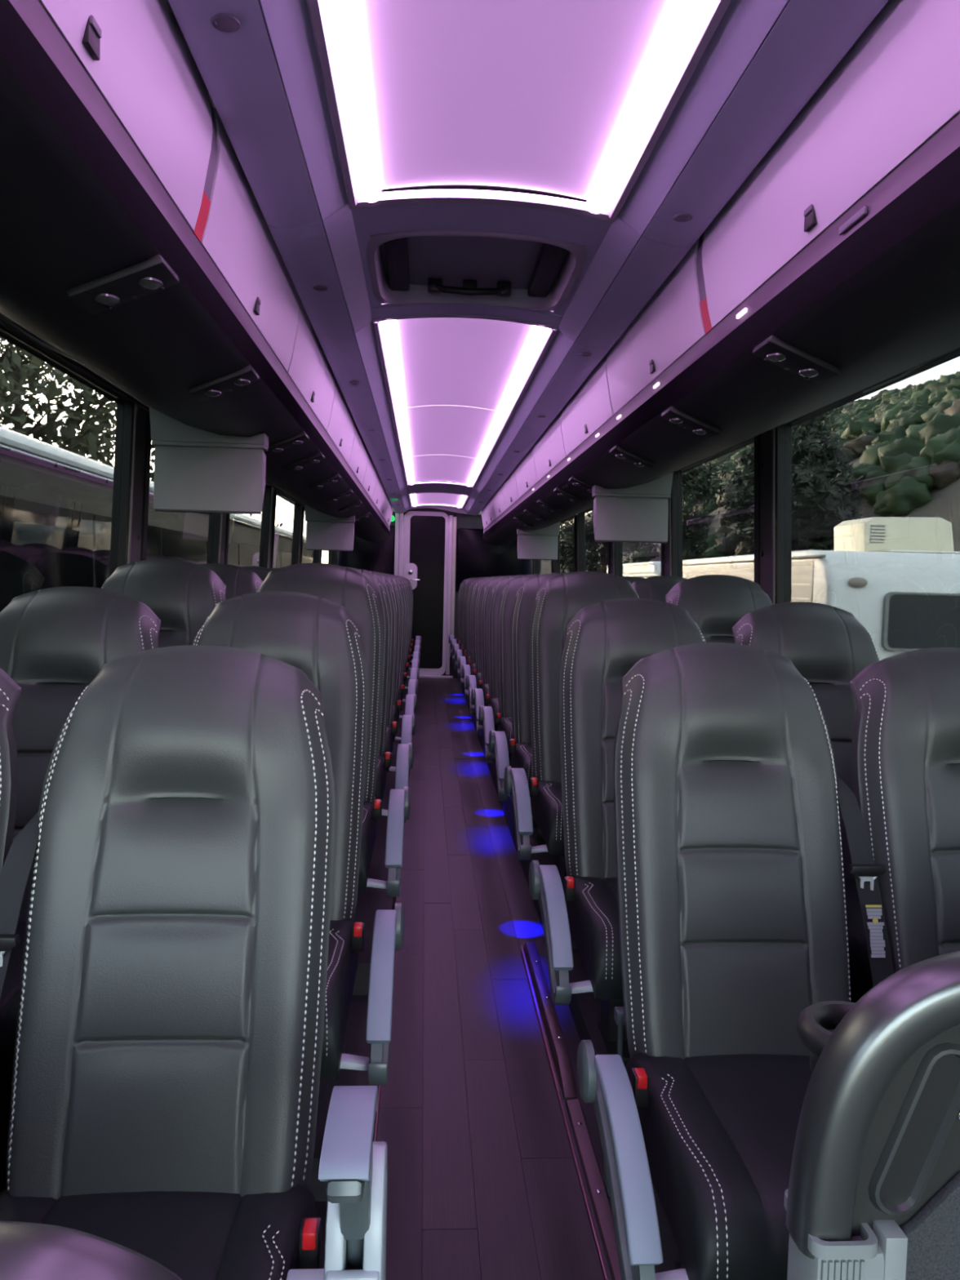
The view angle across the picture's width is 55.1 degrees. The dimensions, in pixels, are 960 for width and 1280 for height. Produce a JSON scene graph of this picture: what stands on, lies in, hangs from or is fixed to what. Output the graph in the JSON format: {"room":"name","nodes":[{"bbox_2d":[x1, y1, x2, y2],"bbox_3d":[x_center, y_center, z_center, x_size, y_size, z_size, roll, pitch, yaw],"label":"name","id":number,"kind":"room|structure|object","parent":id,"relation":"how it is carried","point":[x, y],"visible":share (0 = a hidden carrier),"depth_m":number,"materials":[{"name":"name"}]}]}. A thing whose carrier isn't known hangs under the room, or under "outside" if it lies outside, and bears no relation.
{"room":"vehicle interior","nodes":[
{"label":"vehicle interior","id":0,"kind":"room"},
{"bbox_2d":[0,312,337,568],"bbox_3d":[-1.555,-0.181,5.349,0.212,2.290,14.335,1,4,-3],"label":"window frame","id":1,"kind":"structure","parent":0,"point":[136,446],"depth_m":3.77,"materials":[{"name":"grey metal"}]},
{"bbox_2d":[0,326,124,612],"bbox_3d":[-1.394,-0.369,2.955,0.053,1.075,1.410,1,4,-3],"label":"window","id":2,"kind":"structure","parent":1,"relation":"in","point":[61,432],"depth_m":2.98,"materials":[{"name":"clear glass"}]},
{"bbox_2d":[66,254,178,314],"bbox_3d":[-0.618,-0.616,1.600,0.159,0.077,0.110,1,4,-3],"label":"overhead console panel","id":3,"kind":"object","parent":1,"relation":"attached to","point":[154,274],"visible":1,"depth_m":1.58,"materials":[{"name":"grey"}]},
{"bbox_2d":[146,442,214,564],"bbox_3d":[-1.491,-0.474,4.589,0.053,1.075,1.370,1,4,-3],"label":"window","id":4,"kind":"structure","parent":1,"relation":"in","point":[175,535],"depth_m":4.51,"materials":[{"name":"clear glass"}]},
{"bbox_2d":[0,0,390,542],"bbox_3d":[-1.077,-0.927,4.971,0.675,0.226,13.550,1,4,-3],"label":"overhead luggage rack","id":5,"kind":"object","parent":1,"relation":"attached to","point":[73,213],"depth_m":1.64,"materials":[{"name":"grey plastic"}]},
{"bbox_2d":[8,0,389,529],"bbox_3d":[-0.763,-0.987,4.985,0.016,0.052,13.550,1,4,-3],"label":"trim","id":6,"kind":"structure","parent":1,"relation":"attached to","point":[32,12],"depth_m":1.49,"materials":[{"name":"grey plastic"}]},
{"bbox_2d":[149,407,268,514],"bbox_3d":[-0.932,-0.613,3.167,0.386,0.353,0.100,1,4,-3],"label":"monitor","id":7,"kind":"object","parent":1,"relation":"attached to","point":[197,470],"visible":0.97,"depth_m":3.13,"materials":[{"name":"grey plastic"}]},
{"bbox_2d":[149,407,268,448],"bbox_3d":[-0.929,-0.732,3.166,0.386,0.115,0.088,1,4,-3],"label":"hood","id":8,"kind":"object","parent":7,"relation":"attached to","point":[166,431],"depth_m":3.12,"materials":[{"name":"grey"}]},
{"bbox_2d":[188,364,258,400],"bbox_3d":[-0.665,-0.668,2.397,0.159,0.077,0.110,1,4,-3],"label":"pod","id":9,"kind":"object","parent":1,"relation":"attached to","point":[246,375],"visible":1,"depth_m":2.37,"materials":[{"name":"grey"}]},
{"bbox_2d":[227,484,266,567],"bbox_3d":[-1.588,-0.580,6.218,0.053,1.075,1.400,1,4,-3],"label":"window","id":10,"kind":"structure","parent":1,"relation":"in","point":[246,531],"depth_m":6.25,"materials":[{"name":"clear glass"}]},
{"bbox_2d":[272,492,297,568],"bbox_3d":[-1.685,-0.686,7.861,0.053,1.075,1.400,1,4,-3],"label":"window","id":11,"kind":"structure","parent":1,"relation":"in","point":[286,520],"depth_m":7.86,"materials":[{"name":"clear glass"}]},
{"bbox_2d":[263,431,308,454],"bbox_3d":[-0.727,-0.736,3.443,0.159,0.077,0.110,1,4,-3],"label":"pod","id":12,"kind":"object","parent":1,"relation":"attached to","point":[298,439],"visible":0.95,"depth_m":3.41,"materials":[{"name":"grey"}]},
{"bbox_2d":[284,452,324,471],"bbox_3d":[-0.760,-0.771,3.991,0.159,0.077,0.110,1,4,-3],"label":"pod","id":13,"kind":"object","parent":1,"relation":"attached to","point":[315,459],"visible":1,"depth_m":3.95,"materials":[{"name":"grey"}]},
{"bbox_2d":[301,514,316,563],"bbox_3d":[-1.783,-0.793,9.505,0.053,1.075,1.400,1,4,-3],"label":"window","id":14,"kind":"structure","parent":1,"relation":"in","point":[308,556],"depth_m":9.29,"materials":[{"name":"clear glass"}]},
{"bbox_2d":[304,504,355,551],"bbox_3d":[-1.169,-0.870,7.152,0.386,0.353,0.100,1,4,-3],"label":"monitor","id":15,"kind":"object","parent":1,"relation":"attached to","point":[324,531],"visible":0.93,"depth_m":7.11,"materials":[{"name":"grey"}]},
{"bbox_2d":[304,504,355,520],"bbox_3d":[-1.166,-0.989,7.151,0.386,0.115,0.088,1,4,-3],"label":"hood","id":16,"kind":"object","parent":15,"relation":"attached to","point":[311,514],"depth_m":7.10,"materials":[{"name":"grey"}]},
{"bbox_2d":[337,502,532,678],"bbox_3d":[-0.620,-0.673,12.613,2.900,2.540,0.230,1,4,-3],"label":"wall","id":17,"kind":"structure","parent":0,"point":[469,556],"depth_m":12.54,"materials":[{"name":"grey"}]},
{"bbox_2d":[402,511,448,675],"bbox_3d":[-0.752,-0.626,12.524,0.613,2.232,0.108,1,4,-3],"label":"door","id":18,"kind":"structure","parent":17,"relation":"in","point":[425,534],"depth_m":12.54,"materials":[{"name":"grey"}]},
{"bbox_2d":[376,678,657,1279],"bbox_3d":[-0.227,1.015,5.573,2.840,0.081,14.400,1,4,-3],"label":"floor","id":19,"kind":"structure","parent":0,"point":[483,1183],"depth_m":2.55,"materials":[{"name":"wood"}]},
{"bbox_2d":[0,664,411,1268],"bbox_3d":[-1.032,0.880,5.467,1.174,0.186,14.300,1,4,-3],"label":"platform","id":20,"kind":"object","parent":19,"relation":"on","point":[375,899],"depth_m":2.67,"materials":[{"name":"carpet"}]},
{"bbox_2d":[0,667,21,872],"bbox_3d":[-0.999,0.623,1.240,0.481,1.207,0.827,1,4,-3],"label":"seat","id":21,"kind":"object","parent":20,"relation":"on","point":[10,691],"visible":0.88,"depth_m":1.52,"materials":[{"name":"black leather"}]},
{"bbox_2d":[0,586,160,1147],"bbox_3d":[-1.048,0.485,2.095,0.481,1.207,0.827,1,4,-3],"label":"seat","id":22,"kind":"object","parent":20,"relation":"on","point":[55,642],"visible":0.3,"depth_m":2.29,"materials":[{"name":"black leather"}]},
{"bbox_2d":[0,918,26,1082],"bbox_3d":[-1.045,0.736,1.960,0.472,0.158,0.515,1,4,-3],"label":"cushion","id":23,"kind":"object","parent":22,"relation":"on","point":[9,1002],"depth_m":1.74,"materials":[{"name":"black leather"}]},
{"bbox_2d":[0,1220,182,1279],"bbox_3d":[-0.707,0.807,0.532,1.102,0.948,0.084,1,4,-3],"label":"seat","id":24,"kind":"object","parent":20,"relation":"on","point":[28,1251],"visible":1,"depth_m":0.54,"materials":[{"name":"grey leather"}]},
{"bbox_2d":[101,559,226,647],"bbox_3d":[-1.094,0.343,2.896,0.481,1.207,0.827,1,4,-3],"label":"seat","id":25,"kind":"object","parent":20,"relation":"on","point":[182,594],"visible":0.16,"depth_m":3.12,"materials":[{"name":"black leather"}]},
{"bbox_2d":[0,644,387,1279],"bbox_3d":[-0.455,0.634,1.274,0.654,1.207,0.827,1,4,-3],"label":"seat","id":26,"kind":"object","parent":20,"relation":"on","point":[179,844],"visible":1,"depth_m":1.40,"materials":[{"name":"black leather"}]},
{"bbox_2d":[0,1183,316,1279],"bbox_3d":[-0.470,0.885,1.138,0.472,0.158,0.515,1,4,-3],"label":"cushion","id":27,"kind":"object","parent":26,"relation":"on","point":[195,1231],"depth_m":1.28,"materials":[{"name":"black leather"}]},
{"bbox_2d":[198,563,262,599],"bbox_3d":[-1.141,0.291,3.693,0.481,1.207,0.827,1,4,-3],"label":"seat","id":28,"kind":"object","parent":20,"relation":"on","point":[238,580],"visible":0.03,"depth_m":3.95,"materials":[{"name":"black leather"}]},
{"bbox_2d":[191,591,404,1085],"bbox_3d":[-0.502,0.496,2.128,0.657,1.207,0.827,1,4,-3],"label":"seat","id":29,"kind":"object","parent":20,"relation":"on","point":[317,636],"visible":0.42,"depth_m":2.30,"materials":[{"name":"black leather"}]},
{"bbox_2d":[320,918,358,1081],"bbox_3d":[-0.519,0.746,1.992,0.472,0.158,0.515,1,4,-3],"label":"cushion","id":30,"kind":"object","parent":29,"relation":"on","point":[343,948],"depth_m":1.87,"materials":[{"name":"black leather"}]},
{"bbox_2d":[256,563,410,896],"bbox_3d":[-0.548,0.354,2.929,0.657,1.207,0.827,1,4,-3],"label":"seat","id":31,"kind":"object","parent":20,"relation":"on","point":[348,588],"visible":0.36,"depth_m":3.12,"materials":[{"name":"black leather"}]},
{"bbox_2d":[357,801,376,892],"bbox_3d":[-0.565,0.604,2.794,0.472,0.158,0.515,1,4,-3],"label":"cushion","id":32,"kind":"object","parent":31,"relation":"on","point":[369,814],"depth_m":2.66,"materials":[{"name":"black leather"}]},
{"bbox_2d":[344,566,413,822],"bbox_3d":[-0.595,0.302,3.726,0.657,1.207,0.827,1,4,-3],"label":"seat","id":33,"kind":"object","parent":20,"relation":"on","point":[405,752],"visible":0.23,"depth_m":3.86,"materials":[{"name":"black leather"}]},
{"bbox_2d":[373,755,386,801],"bbox_3d":[-0.613,0.553,3.591,0.472,0.158,0.515,1,4,-3],"label":"cushion","id":34,"kind":"object","parent":33,"relation":"on","point":[380,784],"depth_m":3.51,"materials":[{"name":"black leather"}]},
{"bbox_2d":[360,568,415,776],"bbox_3d":[-0.609,0.252,4.525,0.590,1.207,0.827,1,4,-3],"label":"seat","id":35,"kind":"object","parent":20,"relation":"on","point":[408,723],"visible":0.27,"depth_m":4.67,"materials":[{"name":"black leather"}]},
{"bbox_2d":[385,725,393,772],"bbox_3d":[-0.660,0.501,4.388,0.472,0.158,0.515,1,4,-3],"label":"cushion","id":36,"kind":"object","parent":35,"relation":"on","point":[389,737],"depth_m":4.31,"materials":[{"name":"black leather"}]},
{"bbox_2d":[369,570,417,742],"bbox_3d":[-0.656,0.200,5.322,0.590,1.207,0.827,1,4,-3],"label":"seat","id":37,"kind":"object","parent":20,"relation":"on","point":[411,707],"visible":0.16,"depth_m":5.46,"materials":[{"name":"black leather"}]},
{"bbox_2d":[378,572,417,719],"bbox_3d":[-0.704,0.148,6.119,0.590,1.207,0.827,1,4,-3],"label":"seat","id":38,"kind":"object","parent":20,"relation":"on","point":[412,683],"visible":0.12,"depth_m":6.27,"materials":[{"name":"black leather"}]},
{"bbox_2d":[383,573,418,702],"bbox_3d":[-0.751,0.097,6.916,0.590,1.207,0.827,1,4,-3],"label":"seat","id":39,"kind":"object","parent":20,"relation":"on","point":[414,674],"visible":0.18,"depth_m":7.07,"materials":[{"name":"black leather"}]},
{"bbox_2d":[388,573,419,688],"bbox_3d":[-0.798,0.045,7.713,0.590,1.207,0.827,1,4,-3],"label":"seat","id":40,"kind":"object","parent":20,"relation":"on","point":[415,662],"visible":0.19,"depth_m":7.87,"materials":[{"name":"black leather"}]},
{"bbox_2d":[520,945,608,1279],"bbox_3d":[0.296,1.277,0.873,0.006,0.024,4.940,1,4,-3],"label":"trim","id":41,"kind":"structure","parent":19,"relation":"on","point":[598,1250],"depth_m":2.30,"materials":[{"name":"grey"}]},
{"bbox_2d":[457,677,680,1272],"bbox_3d":[0.651,0.914,5.569,1.053,0.186,14.300,1,4,-3],"label":"platform","id":42,"kind":"object","parent":19,"relation":"on","point":[585,1011],"visible":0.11,"depth_m":2.76,"materials":[{"name":"carpet"}]},
{"bbox_2d":[450,577,478,662],"bbox_3d":[-0.041,-0.113,10.508,0.590,1.207,0.827,1,4,-3],"label":"seat","id":43,"kind":"object","parent":42,"relation":"on","point":[452,641],"visible":0.18,"depth_m":10.66,"materials":[{"name":"black leather"}]},
{"bbox_2d":[452,577,481,669],"bbox_3d":[0.006,-0.061,9.711,0.590,1.207,0.827,1,4,-3],"label":"seat","id":44,"kind":"object","parent":42,"relation":"on","point":[455,646],"visible":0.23,"depth_m":9.85,"materials":[{"name":"black leather"}]},
{"bbox_2d":[454,577,484,677],"bbox_3d":[0.053,-0.010,8.914,0.590,1.207,0.827,1,4,-3],"label":"seat","id":45,"kind":"object","parent":42,"relation":"on","point":[457,652],"visible":0.15,"depth_m":9.05,"materials":[{"name":"black leather"}]},
{"bbox_2d":[457,576,493,687],"bbox_3d":[0.101,0.042,8.117,0.590,1.207,0.827,1,4,-3],"label":"seat","id":46,"kind":"object","parent":42,"relation":"on","point":[461,660],"visible":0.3,"depth_m":8.26,"materials":[{"name":"black leather"}]},
{"bbox_2d":[461,576,499,700],"bbox_3d":[0.148,0.093,7.320,0.590,1.207,0.827,1,4,-3],"label":"seat","id":47,"kind":"object","parent":42,"relation":"on","point":[465,668],"visible":0.25,"depth_m":7.45,"materials":[{"name":"black leather"}]},
{"bbox_2d":[465,575,511,715],"bbox_3d":[0.195,0.145,6.524,0.590,1.207,0.827,1,4,-3],"label":"seat","id":48,"kind":"object","parent":42,"relation":"on","point":[470,681],"visible":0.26,"depth_m":6.65,"materials":[{"name":"black leather"}]},
{"bbox_2d":[471,574,524,765],"bbox_3d":[0.243,0.197,5.727,0.590,1.207,0.827,1,4,-3],"label":"seat","id":49,"kind":"object","parent":42,"relation":"on","point":[477,694],"visible":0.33,"depth_m":5.85,"materials":[{"name":"black leather"}]},
{"bbox_2d":[488,697,498,731],"bbox_3d":[0.300,0.448,5.596,0.472,0.158,0.515,1,4,-3],"label":"cushion","id":50,"kind":"object","parent":49,"relation":"on","point":[493,702],"depth_m":5.43,"materials":[{"name":"black leather"}]},
{"bbox_2d":[478,573,542,798],"bbox_3d":[0.290,0.248,4.930,0.590,1.207,0.827,1,4,-3],"label":"seat","id":51,"kind":"object","parent":42,"relation":"on","point":[486,717],"visible":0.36,"depth_m":5.05,"materials":[{"name":"black leather"}]},
{"bbox_2d":[497,716,512,759],"bbox_3d":[0.347,0.500,4.799,0.472,0.158,0.515,1,4,-3],"label":"cushion","id":52,"kind":"object","parent":51,"relation":"on","point":[504,724],"depth_m":4.69,"materials":[{"name":"black leather"}]},
{"bbox_2d":[488,573,564,845],"bbox_3d":[0.371,0.300,4.135,0.657,1.207,0.827,1,4,-3],"label":"seat","id":53,"kind":"object","parent":42,"relation":"on","point":[520,746],"visible":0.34,"depth_m":4.24,"materials":[{"name":"black leather"}]},
{"bbox_2d":[511,742,533,797],"bbox_3d":[0.395,0.551,4.002,0.472,0.158,0.515,1,4,-3],"label":"cushion","id":54,"kind":"object","parent":53,"relation":"on","point":[522,753],"depth_m":3.92,"materials":[{"name":"black leather"}]},
{"bbox_2d":[504,571,639,890],"bbox_3d":[0.418,0.352,3.338,0.657,1.207,0.827,1,4,-3],"label":"seat","id":55,"kind":"object","parent":42,"relation":"on","point":[560,597],"visible":0.38,"depth_m":3.46,"materials":[{"name":"black leather"}]},
{"bbox_2d":[530,781,564,855],"bbox_3d":[0.442,0.603,3.205,0.472,0.158,0.515,1,4,-3],"label":"cushion","id":56,"kind":"object","parent":55,"relation":"on","point":[546,805],"depth_m":3.04,"materials":[{"name":"black leather"}]},
{"bbox_2d":[528,597,706,1062],"bbox_3d":[0.465,0.495,2.522,0.657,1.207,0.827,1,4,-3],"label":"seat","id":57,"kind":"object","parent":42,"relation":"on","point":[605,639],"visible":0.51,"depth_m":2.63,"materials":[{"name":"black leather"}]},
{"bbox_2d":[565,875,623,999],"bbox_3d":[0.489,0.746,2.389,0.472,0.158,0.515,1,4,-3],"label":"cushion","id":58,"kind":"object","parent":57,"relation":"on","point":[592,904],"depth_m":2.24,"materials":[{"name":"black leather"}]},
{"bbox_2d":[631,575,687,602],"bbox_3d":[0.917,0.311,4.168,0.481,1.207,0.827,1,4,-3],"label":"seat","id":59,"kind":"object","parent":42,"relation":"on","point":[656,588],"visible":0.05,"depth_m":4.42,"materials":[{"name":"black leather"}]},
{"bbox_2d":[665,574,772,643],"bbox_3d":[0.965,0.363,3.371,0.481,1.207,0.827,1,4,-3],"label":"seat","id":60,"kind":"object","parent":42,"relation":"on","point":[716,603],"visible":0.14,"depth_m":3.59,"materials":[{"name":"black leather"}]},
{"bbox_2d":[577,642,893,1279],"bbox_3d":[0.512,0.630,1.710,0.657,1.207,0.827,1,4,-3],"label":"seat","id":61,"kind":"object","parent":42,"relation":"on","point":[730,795],"visible":0.88,"depth_m":1.83,"materials":[{"name":"black leather"}]},
{"bbox_2d":[625,1052,812,1279],"bbox_3d":[0.535,0.881,1.577,0.472,0.158,0.515,1,4,-3],"label":"cushion","id":62,"kind":"object","parent":61,"relation":"on","point":[719,1129],"depth_m":1.48,"materials":[{"name":"black leather"}]},
{"bbox_2d":[865,904,881,923],"bbox_3d":[0.793,0.551,1.850,0.033,0.036,0.002,1,-15,-3],"label":"print","id":63,"kind":"object","parent":61,"relation":"on","point":[873,912],"depth_m":1.85,"materials":[{"name":"yellow"}]},
{"bbox_2d":[732,601,879,1002],"bbox_3d":[1.012,0.506,2.555,0.481,1.207,0.827,1,4,-3],"label":"seat","id":64,"kind":"object","parent":42,"relation":"on","point":[827,645],"visible":0.16,"depth_m":2.76,"materials":[{"name":"black leather"}]},
{"bbox_2d":[844,877,872,998],"bbox_3d":[1.014,0.757,2.421,0.472,0.158,0.515,1,4,-3],"label":"cushion","id":65,"kind":"object","parent":64,"relation":"on","point":[861,982],"depth_m":2.18,"materials":[{"name":"black leather"}]},
{"bbox_2d":[849,647,959,973],"bbox_3d":[1.058,0.642,1.743,0.481,1.207,0.827,1,4,-3],"label":"seat","id":66,"kind":"object","parent":42,"relation":"on","point":[905,744],"visible":0.68,"depth_m":1.92,"materials":[{"name":"black leather"}]},
{"bbox_2d":[524,941,621,1279],"bbox_3d":[0.264,1.190,1.925,0.040,0.054,2.850,1,4,-3],"label":"trim","id":67,"kind":"structure","parent":19,"relation":"on","point":[601,1205],"depth_m":2.29,"materials":[{"name":"grey metal"}]},
{"bbox_2d":[602,1006,625,1196],"bbox_3d":[0.315,1.011,2.022,0.070,0.402,0.060,1,4,-3],"label":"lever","id":68,"kind":"object","parent":19,"relation":"on","point":[619,1014],"visible":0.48,"depth_m":2.02,"materials":[{"name":"grey plastic"}]},
{"bbox_2d":[784,951,959,1279],"bbox_3d":[0.847,0.793,1.021,1.098,0.990,0.218,1,4,-3],"label":"seat","id":69,"kind":"object","parent":19,"relation":"on","point":[873,1193],"visible":1,"depth_m":0.89,"materials":[{"name":"grey"}]},
{"bbox_2d":[168,0,888,515],"bbox_3d":[-0.168,-1.363,5.423,2.600,0.232,14.400,1,4,-3],"label":"ceiling","id":70,"kind":"structure","parent":0,"point":[764,60],"depth_m":2.17,"materials":[{"name":"grey plastic"}]},
{"bbox_2d":[38,0,217,242],"bbox_3d":[-0.518,-0.907,1.262,0.049,0.270,1.238,1,4,-3],"label":"bin","id":71,"kind":"object","parent":70,"relation":"attached to","point":[137,55],"visible":0.99,"depth_m":1.47,"materials":[{"name":"white"}]},
{"bbox_2d":[210,13,239,32],"bbox_3d":[-0.417,-1.008,1.504,0.048,0.005,0.048,1,4,-3],"label":"ceiling speaker","id":72,"kind":"object","parent":70,"relation":"attached to","point":[227,23],"visible":1,"depth_m":1.50,"materials":[{"name":"grey"}]},
{"bbox_2d":[200,107,298,372],"bbox_3d":[-0.590,-0.985,2.467,0.049,0.270,1.186,1,4,-3],"label":"bin","id":73,"kind":"object","parent":70,"relation":"attached to","point":[237,237],"visible":0.96,"depth_m":2.25,"materials":[{"name":"white"}]},
{"bbox_2d":[286,290,334,431],"bbox_3d":[-0.661,-1.062,3.660,0.049,0.270,1.212,1,4,-3],"label":"bin","id":74,"kind":"object","parent":70,"relation":"attached to","point":[309,369],"visible":0.92,"depth_m":3.50,"materials":[{"name":"white"}]},
{"bbox_2d":[325,373,355,463],"bbox_3d":[-0.733,-1.141,4.865,0.049,0.270,1.212,1,4,-3],"label":"bin","id":75,"kind":"object","parent":70,"relation":"attached to","point":[340,428],"visible":0.95,"depth_m":4.74,"materials":[{"name":"white"}]},
{"bbox_2d":[347,419,367,484],"bbox_3d":[-0.804,-1.218,6.070,0.049,0.270,1.212,1,4,-3],"label":"bin","id":76,"kind":"object","parent":70,"relation":"attached to","point":[357,462],"visible":0.94,"depth_m":5.96,"materials":[{"name":"white"}]},
{"bbox_2d":[361,448,376,499],"bbox_3d":[-0.876,-1.296,7.276,0.049,0.270,1.212,1,4,-3],"label":"bin","id":77,"kind":"object","parent":70,"relation":"attached to","point":[370,478],"visible":0.96,"depth_m":7.19,"materials":[{"name":"white"}]},
{"bbox_2d":[408,492,469,508],"bbox_3d":[-0.518,-1.737,11.309,0.705,0.096,1.816,1,4,-3],"label":"ceiling light","id":78,"kind":"object","parent":70,"relation":"attached to","point":[415,499],"visible":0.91,"depth_m":11.31,"materials":[{"name":"white"}]},
{"bbox_2d":[372,303,558,488],"bbox_3d":[-0.230,-1.423,6.450,0.705,0.096,6.011,1,4,-3],"label":"ceiling light","id":79,"kind":"object","parent":70,"relation":"attached to","point":[455,384],"visible":0.94,"depth_m":4.65,"materials":[{"name":"white plastic"}]},
{"bbox_2d":[356,231,598,316],"bbox_3d":[-0.023,-1.214,2.982,0.711,0.105,0.704,1,4,-3],"label":"roof hatch","id":80,"kind":"object","parent":70,"relation":"attached to","point":[482,268],"visible":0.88,"depth_m":3.04,"materials":[{"name":"grey plastic"}]},
{"bbox_2d":[493,484,506,518],"bbox_3d":[0.195,-1.393,9.219,0.049,0.270,1.240,1,4,-3],"label":"bin","id":81,"kind":"object","parent":70,"relation":"attached to","point":[499,506],"visible":0.94,"depth_m":9.14,"materials":[{"name":"white"}]},
{"bbox_2d":[502,467,519,509],"bbox_3d":[0.268,-1.313,7.987,0.049,0.270,1.240,1,4,-3],"label":"bin","id":82,"kind":"object","parent":70,"relation":"attached to","point":[510,494],"visible":0.94,"depth_m":7.89,"materials":[{"name":"white"}]},
{"bbox_2d":[306,0,731,222],"bbox_3d":[0.090,-1.075,1.073,0.705,0.096,2.726,1,4,-3],"label":"ceiling light","id":83,"kind":"object","parent":70,"relation":"attached to","point":[563,97],"visible":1,"depth_m":1.88,"materials":[{"name":"white plastic"}]},
{"bbox_2d":[515,444,538,497],"bbox_3d":[0.342,-1.234,6.754,0.049,0.270,1.240,1,4,-3],"label":"bin","id":84,"kind":"object","parent":70,"relation":"attached to","point":[526,473],"visible":0.94,"depth_m":6.65,"materials":[{"name":"white"}]},
{"bbox_2d":[533,408,566,480],"bbox_3d":[0.415,-1.154,5.522,0.049,0.270,1.240,1,4,-3],"label":"bin","id":85,"kind":"object","parent":70,"relation":"attached to","point":[548,449],"visible":0.94,"depth_m":5.40,"materials":[{"name":"white"}]},
{"bbox_2d":[560,351,613,456],"bbox_3d":[0.488,-1.074,4.290,0.049,0.270,1.240,1,4,-3],"label":"bin","id":86,"kind":"object","parent":70,"relation":"attached to","point":[590,407],"visible":0.95,"depth_m":4.14,"materials":[{"name":"white"}]},
{"bbox_2d":[606,237,705,414],"bbox_3d":[0.560,-0.995,3.071,0.049,0.270,1.214,1,4,-3],"label":"bin","id":87,"kind":"object","parent":70,"relation":"attached to","point":[670,323],"visible":0.91,"depth_m":2.88,"materials":[{"name":"white plastic"}]},
{"bbox_2d":[696,0,959,334],"bbox_3d":[0.634,-0.916,1.838,0.049,0.270,1.266,1,4,-3],"label":"bin","id":88,"kind":"object","parent":70,"relation":"attached to","point":[897,86],"visible":0.95,"depth_m":1.62,"materials":[{"name":"white"}]},
{"bbox_2d":[532,346,959,604],"bbox_3d":[1.167,-0.125,5.515,0.212,2.290,14.335,1,4,-3],"label":"window frame","id":89,"kind":"structure","parent":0,"point":[769,446],"depth_m":3.96,"materials":[{"name":"grey"}]},
{"bbox_2d":[516,521,559,559],"bbox_3d":[0.529,-0.905,8.355,0.386,0.353,0.100,1,4,-3],"label":"monitor","id":90,"kind":"object","parent":89,"relation":"attached to","point":[541,544],"visible":0.91,"depth_m":8.32,"materials":[{"name":"grey"}]},
{"bbox_2d":[516,521,559,533],"bbox_3d":[0.531,-1.024,8.354,0.386,0.115,0.088,1,4,-3],"label":"hood","id":91,"kind":"object","parent":90,"relation":"attached to","point":[553,529],"depth_m":8.32,"materials":[{"name":"grey"}]},
{"bbox_2d":[557,515,574,573],"bbox_3d":[0.915,-0.737,9.669,0.053,1.075,1.400,1,4,-3],"label":"window","id":92,"kind":"structure","parent":89,"relation":"in","point":[566,542],"depth_m":9.66,"materials":[{"name":"clear glass"}]},
{"bbox_2d":[582,507,608,573],"bbox_3d":[1.013,-0.631,8.025,0.053,1.075,1.400,1,4,-3],"label":"window","id":93,"kind":"structure","parent":89,"relation":"in","point":[594,553],"depth_m":8.20,"materials":[{"name":"clear glass"}]},
{"bbox_2d":[609,445,654,470],"bbox_3d":[0.595,-0.714,3.603,0.159,0.077,0.110,1,4,-3],"label":"pod","id":94,"kind":"object","parent":89,"relation":"attached to","point":[619,452],"visible":1,"depth_m":3.57,"materials":[{"name":"grey"}]},
{"bbox_2d":[591,471,673,543],"bbox_3d":[0.754,-0.660,4.570,0.386,0.353,0.100,1,4,-3],"label":"monitor","id":95,"kind":"object","parent":89,"relation":"attached to","point":[639,513],"visible":0.93,"depth_m":4.53,"materials":[{"name":"grey"}]},
{"bbox_2d":[591,471,673,495],"bbox_3d":[0.756,-0.779,4.568,0.386,0.115,0.088,1,4,-3],"label":"hood","id":96,"kind":"object","parent":95,"relation":"attached to","point":[662,486],"depth_m":4.53,"materials":[{"name":"grey"}]},
{"bbox_2d":[618,542,661,577],"bbox_3d":[1.111,-0.524,6.381,0.053,1.075,1.400,1,4,-3],"label":"window","id":97,"kind":"structure","parent":89,"relation":"in","point":[643,560],"depth_m":6.38,"materials":[{"name":"clear glass"}]},
{"bbox_2d":[661,406,720,439],"bbox_3d":[0.642,-0.662,2.806,0.159,0.077,0.110,1,4,-3],"label":"pod","id":98,"kind":"object","parent":89,"relation":"attached to","point":[673,415],"visible":1,"depth_m":2.78,"materials":[{"name":"grey"}]},
{"bbox_2d":[676,437,754,582],"bbox_3d":[1.208,-0.419,4.753,0.053,1.075,1.370,1,4,-3],"label":"window","id":99,"kind":"structure","parent":89,"relation":"in","point":[716,495],"depth_m":4.64,"materials":[{"name":"clear glass"}]},
{"bbox_2d":[482,146,959,545],"bbox_3d":[0.770,-0.889,5.083,0.675,0.226,13.550,1,4,-3],"label":"overhead luggage rack","id":100,"kind":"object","parent":89,"relation":"attached to","point":[883,304],"depth_m":1.92,"materials":[{"name":"grey plastic"}]},
{"bbox_2d":[484,111,959,532],"bbox_3d":[0.459,-0.962,5.060,0.016,0.052,13.550,1,4,-3],"label":"trim","id":101,"kind":"structure","parent":89,"relation":"attached to","point":[946,140],"depth_m":1.84,"materials":[{"name":"grey plastic"}]},
{"bbox_2d":[784,348,959,660],"bbox_3d":[1.305,-0.313,3.119,0.053,1.075,1.410,1,4,-3],"label":"window","id":102,"kind":"structure","parent":89,"relation":"in","point":[872,478],"depth_m":2.98,"materials":[{"name":"clear glass"}]},
{"bbox_2d":[752,335,840,384],"bbox_3d":[0.690,-0.610,2.009,0.159,0.077,0.110,1,4,-3],"label":"pod","id":103,"kind":"object","parent":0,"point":[772,349],"visible":1,"depth_m":1.99,"materials":[{"name":"grey"}]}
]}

